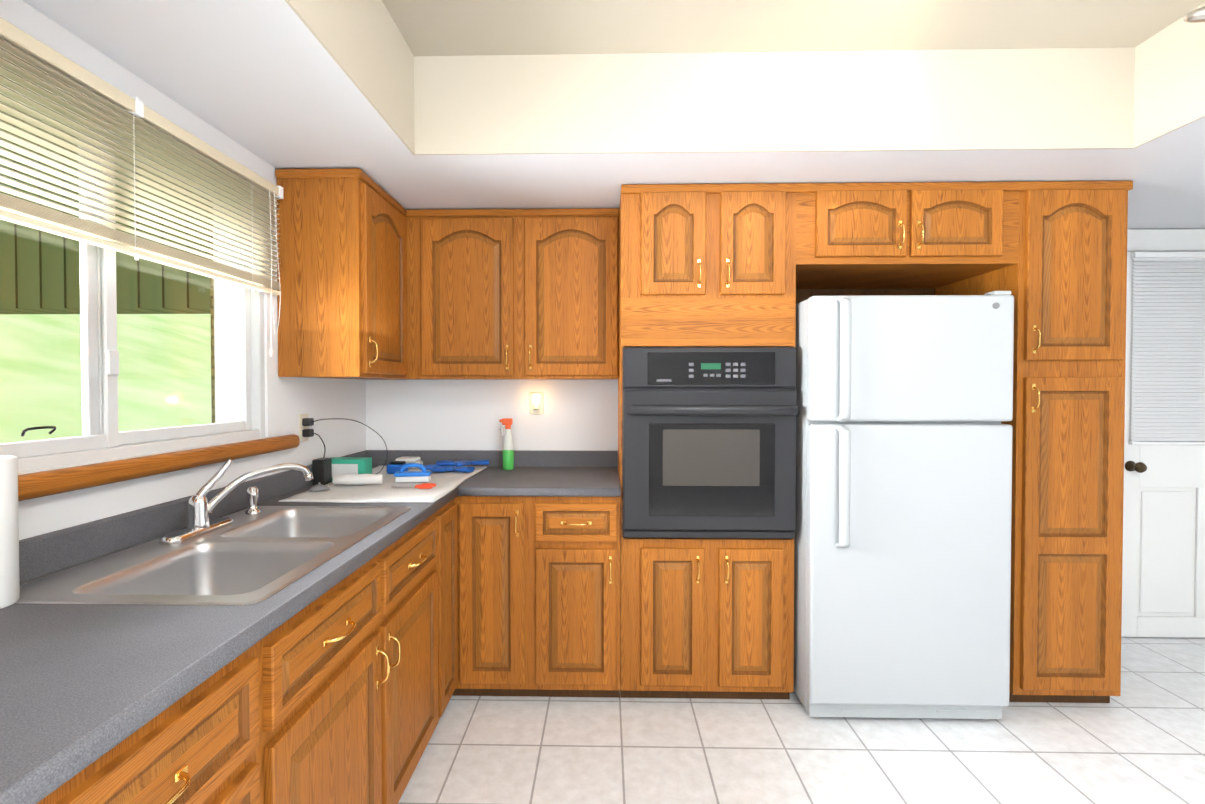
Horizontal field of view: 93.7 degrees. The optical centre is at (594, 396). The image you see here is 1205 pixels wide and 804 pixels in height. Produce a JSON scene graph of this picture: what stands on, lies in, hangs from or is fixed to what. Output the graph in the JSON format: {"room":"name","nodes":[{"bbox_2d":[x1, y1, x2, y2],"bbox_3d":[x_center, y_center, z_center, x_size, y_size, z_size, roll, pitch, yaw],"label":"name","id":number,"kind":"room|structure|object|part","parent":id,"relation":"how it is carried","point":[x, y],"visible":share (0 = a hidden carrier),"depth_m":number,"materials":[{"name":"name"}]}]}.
{"room":"kitchen","nodes":[
{"label":"kitchen","id":0,"kind":"room"},
{"bbox_2d":[0,0,365,539],"bbox_3d":[-1.371,0.019,-0.040,0.200,2.620,6.450,0,1,1],"label":"wall","id":1,"kind":"structure","parent":0,"point":[288,400],"depth_m":2.00,"materials":[{"name":"white paint"}]},
{"bbox_2d":[0,67,264,471],"bbox_3d":[-1.272,-0.280,1.446,0.066,0.888,1.333,0,1,1],"label":"sliding window","id":2,"kind":"structure","parent":1,"relation":"in","point":[101,438],"depth_m":1.46,"materials":[{"name":"white plastic"}]},
{"bbox_2d":[0,17,282,356],"bbox_3d":[-1.210,-0.458,1.486,0.053,0.644,1.312,0,1,1],"label":"window blind","id":3,"kind":"object","parent":2,"relation":"attached to","point":[31,60],"visible":0.9,"depth_m":1.44,"materials":[{"name":"beige plastic"}]},
{"bbox_2d":[18,437,267,474],"bbox_3d":[-1.243,0.163,1.453,0.008,0.004,1.331,0,1,1],"label":"board","id":4,"kind":"object","parent":1,"relation":"attached to","point":[45,469],"visible":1,"depth_m":1.49,"materials":[{"name":"white"}]},
{"bbox_2d":[18,434,299,500],"bbox_3d":[-1.219,0.193,1.240,0.046,0.054,2.050,0,1,1],"label":"window sill","id":5,"kind":"structure","parent":1,"relation":"attached to","point":[43,483],"depth_m":1.48,"materials":[{"name":"brown wood"}]},
{"bbox_2d":[298,414,387,473],"bbox_3d":[-1.091,0.215,2.481,0.251,0.289,0.308,0,1,1],"label":"plug","id":6,"kind":"object","parent":1,"relation":"attached to","point":[305,423],"visible":1,"depth_m":2.35,"materials":[{"name":"black plastic"}]},
{"bbox_2d":[275,168,410,379],"bbox_3d":[-1.048,-0.476,2.421,0.336,0.790,0.500,0,1,1],"label":"upper cabinet","id":7,"kind":"object","parent":1,"relation":"attached to","point":[377,282],"depth_m":2.18,"materials":[{"name":"brown wood"}]},
{"bbox_2d":[366,379,617,450],"bbox_3d":[0.495,-0.031,3.046,3.400,2.620,0.200,0,1,1],"label":"wall","id":8,"kind":"structure","parent":0,"point":[577,415],"depth_m":2.97,"materials":[{"name":"white paint"}]},
{"bbox_2d":[411,208,618,379],"bbox_3d":[-0.386,-0.482,2.796,1.009,0.790,0.315,0,1,1],"label":"upper cabinet","id":9,"kind":"object","parent":8,"relation":"attached to","point":[497,294],"depth_m":2.64,"materials":[{"name":"brown wood"}]},
{"bbox_2d":[530,392,543,413],"bbox_3d":[-0.303,0.035,2.949,0.072,0.116,0.030,0,1,1],"label":"outlet","id":10,"kind":"object","parent":8,"relation":"attached to","point":[536,402],"visible":1,"depth_m":2.96,"materials":[{"name":"beige plastic"}]},
{"bbox_2d":[23,0,1204,228],"bbox_3d":[1.530,-1.066,-0.058,5.600,0.450,6.170,0,1,1],"label":"ceiling","id":11,"kind":"structure","parent":0,"point":[487,104],"depth_m":1.99,"materials":[{"name":"white paint"}]},
{"bbox_2d":[1184,0,1204,22],"bbox_3d":[1.772,-1.126,1.457,0.103,0.179,0.354,0,1,-24],"label":"ceiling light","id":12,"kind":"object","parent":11,"relation":"attached to","point":[1196,15],"visible":1,"depth_m":1.58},
{"bbox_2d":[398,637,1204,803],"bbox_3d":[1.530,1.378,-0.019,6.000,0.100,6.570,0,1,1],"label":"floor","id":13,"kind":"structure","parent":0,"point":[1140,739],"depth_m":2.06,"materials":[{"name":"tile"}]},
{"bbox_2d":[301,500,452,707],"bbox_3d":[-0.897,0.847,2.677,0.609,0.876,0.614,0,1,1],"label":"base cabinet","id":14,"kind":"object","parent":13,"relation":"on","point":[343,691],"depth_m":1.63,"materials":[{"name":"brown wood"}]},
{"bbox_2d":[341,450,463,461],"bbox_3d":[-0.883,0.348,2.650,0.480,0.122,0.658,0,1,1],"label":"countertop","id":15,"kind":"structure","parent":14,"relation":"on","point":[377,455],"depth_m":2.96,"materials":[{"name":"grey laminate"}]},
{"bbox_2d":[453,496,524,695],"bbox_3d":[-0.239,0.848,2.663,0.708,0.876,0.614,0,1,1],"label":"base cabinet","id":16,"kind":"object","parent":13,"relation":"on","point":[489,531],"depth_m":2.36,"materials":[{"name":"brown wood"}]},
{"bbox_2d":[0,450,475,803],"bbox_3d":[-0.907,0.367,1.481,0.660,0.122,2.998,0,1,1],"label":"countertop","id":17,"kind":"structure","parent":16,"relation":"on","point":[83,686],"depth_m":0.93,"materials":[{"name":"grey laminate"}]},
{"bbox_2d":[0,455,19,608],"bbox_3d":[-1.151,0.256,1.065,0.092,0.280,0.092,0,1,1],"label":"paper towel roll","id":18,"kind":"object","parent":17,"relation":"on","point":[9,561],"visible":1,"depth_m":1.07,"materials":[{"name":"white paper"}]},
{"bbox_2d":[16,506,410,604],"bbox_3d":[-0.910,0.472,1.518,0.553,0.174,0.878,0,1,1],"label":"sink","id":19,"kind":"object","parent":17,"relation":"in","point":[264,554],"visible":0.42,"depth_m":1.49,"materials":[{"name":"silver metal"}]},
{"bbox_2d":[158,458,312,544],"bbox_3d":[-1.033,0.282,1.664,0.228,0.201,0.392,0,1,1],"label":"faucet","id":20,"kind":"object","parent":17,"relation":"on","point":[200,508],"visible":1,"depth_m":1.62,"materials":[{"name":"silver metal"}]},
{"bbox_2d":[312,458,331,484],"bbox_3d":[-1.166,0.320,2.420,0.050,0.109,0.077,0,1,1],"label":"charger","id":21,"kind":"object","parent":17,"relation":"on","point":[321,470],"visible":0.9,"depth_m":2.38,"materials":[{"name":"black plastic"}]},
{"bbox_2d":[279,465,486,502],"bbox_3d":[-0.851,0.369,2.481,0.575,0.008,0.912,0,1,1],"label":"dish towel","id":22,"kind":"object","parent":17,"relation":"on","point":[446,482],"visible":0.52,"depth_m":2.22,"materials":[{"name":"white fabric"}]},
{"bbox_2d":[309,482,329,490],"bbox_3d":[-1.088,0.352,2.235,0.076,0.030,0.076,0,1,1],"label":"stopper","id":23,"kind":"object","parent":22,"relation":"on","point":[320,487],"visible":0.94,"depth_m":2.22,"materials":[{"name":"grey"}]},
{"bbox_2d":[331,457,371,480],"bbox_3d":[-1.095,0.323,2.510,0.185,0.099,0.081,0,1,1],"label":"box","id":24,"kind":"object","parent":22,"relation":"on","point":[350,465],"visible":0.46,"depth_m":2.47,"materials":[{"name":"teal cardboard"}]},
{"bbox_2d":[333,474,382,484],"bbox_3d":[-0.976,0.341,2.333,0.195,0.047,0.047,0,1,-6],"label":"cloth","id":25,"kind":"object","parent":22,"relation":"on","point":[355,479],"visible":1,"depth_m":2.32,"materials":[{"name":"white fabric"}]},
{"bbox_2d":[387,461,407,473],"bbox_3d":[-0.924,0.331,2.652,0.090,0.058,0.050,0,1,11],"label":"soap dispenser","id":26,"kind":"object","parent":22,"relation":"on","point":[393,467],"visible":0.67,"depth_m":2.63,"materials":[{"name":"blue plastic"}]},
{"bbox_2d":[395,457,422,468],"bbox_3d":[-0.945,0.332,2.857,0.130,0.050,0.110,0,1,1],"label":"folded cloth","id":27,"kind":"object","parent":22,"relation":"on","point":[412,460],"visible":0.58,"depth_m":2.82,"materials":[{"name":"white fabric"}]},
{"bbox_2d":[394,463,431,482],"bbox_3d":[-0.779,0.325,2.429,0.150,0.078,0.062,0,1,-7],"label":"scrub brush","id":28,"kind":"object","parent":22,"relation":"on","point":[423,475],"visible":1,"depth_m":2.40,"materials":[{"name":"blue plastic"}]},
{"bbox_2d":[391,483,435,488],"bbox_3d":[-0.732,0.360,2.280,0.179,0.012,0.081,0,1,1],"label":"scissors","id":29,"kind":"object","parent":22,"relation":"on","point":[426,486],"visible":0.98,"depth_m":2.27,"materials":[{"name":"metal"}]},
{"bbox_2d":[419,460,488,471],"bbox_3d":[-0.685,0.338,2.769,0.313,0.041,0.253,0,1,1],"label":"gloves","id":30,"kind":"object","parent":22,"relation":"on","point":[444,465],"visible":0.98,"depth_m":2.74,"materials":[{"name":"blue rubber"}]},
{"bbox_2d":[460,450,620,496],"bbox_3d":[-0.219,0.348,2.636,0.667,0.122,0.658,0,1,1],"label":"countertop","id":31,"kind":"structure","parent":16,"relation":"on","point":[558,473],"depth_m":2.66,"materials":[{"name":"grey laminate"}]},
{"bbox_2d":[499,418,513,469],"bbox_3d":[-0.443,0.238,2.850,0.072,0.258,0.056,0,1,1],"label":"bottle","id":32,"kind":"object","parent":31,"relation":"on","point":[508,454],"visible":1,"depth_m":2.83,"materials":[{"name":"green plastic"}]},
{"bbox_2d":[525,496,619,697],"bbox_3d":[-0.077,0.848,2.656,0.384,0.876,0.606,0,1,1],"label":"base cabinet","id":33,"kind":"object","parent":13,"relation":"on","point":[572,544],"depth_m":2.36,"materials":[{"name":"brown wood"}]},
{"bbox_2d":[618,181,1132,702],"bbox_3d":[1.151,0.204,2.575,2.071,2.166,0.714,0,1,1],"label":"cabinet","id":34,"kind":"object","parent":13,"relation":"on","point":[730,265],"depth_m":2.31,"materials":[{"name":"brown wood"}]},
{"bbox_3d":[0.476,0.187,2.566,0.710,0.790,0.668,0,1,1],"label":"black wall oven","id":35,"kind":"part","parent":34,"relation":"part of","materials":[{"name":"black metal"}]},
{"bbox_2d":[793,291,1013,719],"bbox_3d":[1.237,0.437,2.525,0.774,1.701,0.766,0,1,1],"label":"refrigerator","id":36,"kind":"object","parent":13,"relation":"on","point":[902,568],"visible":1,"depth_m":2.19,"materials":[{"name":"white metal"}]},
{"bbox_2d":[1157,251,1188,251],"bbox_3d":[3.397,-0.032,3.105,2.400,2.620,0.200,0,1,1],"label":"wall","id":37,"kind":"structure","parent":0,"point":[1172,251],"depth_m":3.00,"materials":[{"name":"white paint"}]},
{"bbox_2d":[1121,251,1204,637],"bbox_3d":[3.213,0.258,2.952,0.910,2.034,0.119,0,1,1],"label":"door","id":38,"kind":"structure","parent":37,"relation":"in","point":[1163,578],"depth_m":2.97,"materials":[{"name":"white wood"}]},
{"bbox_3d":[2.823,0.366,2.940,0.058,0.058,0.074,0,1,1],"label":"back door knob","id":39,"kind":"part","parent":38,"relation":"part of","materials":[{"name":"brown metal"}]},
{"bbox_2d":[1127,229,1204,251],"bbox_3d":[3.214,0.197,3.002,1.100,2.165,0.019,0,1,1],"label":"door frame","id":40,"kind":"structure","parent":37,"relation":"attached to","point":[1147,240],"depth_m":2.98,"materials":[{"name":"white wood"}]},
{"label":"outside","id":41,"kind":"structure","parent":0,"visible":0},
{"bbox_2d":[0,314,211,442],"bbox_3d":[-36.119,-10.877,14.495,69.700,24.060,52.000,0,1,1],"label":"lawn","id":42,"kind":"structure","parent":41,"point":[141,388],"depth_m":13.42,"materials":[{"name":"green plant"}]},
{"bbox_2d":[209,200,214,422],"bbox_3d":[-2.408,-0.311,4.123,0.550,3.255,0.340,0,1,1],"label":"brick pillar","id":43,"kind":"structure","parent":42,"relation":"on","point":[212,354],"depth_m":3.96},
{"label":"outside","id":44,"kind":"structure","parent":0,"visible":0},
{"bbox_2d":[0,101,210,313],"bbox_3d":[-5.111,-2.521,5.175,6.100,3.470,0.400,0,1,1],"label":"fence","id":45,"kind":"object","parent":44,"point":[156,306],"depth_m":4.99,"materials":[{"name":"green wood"}]}
]}

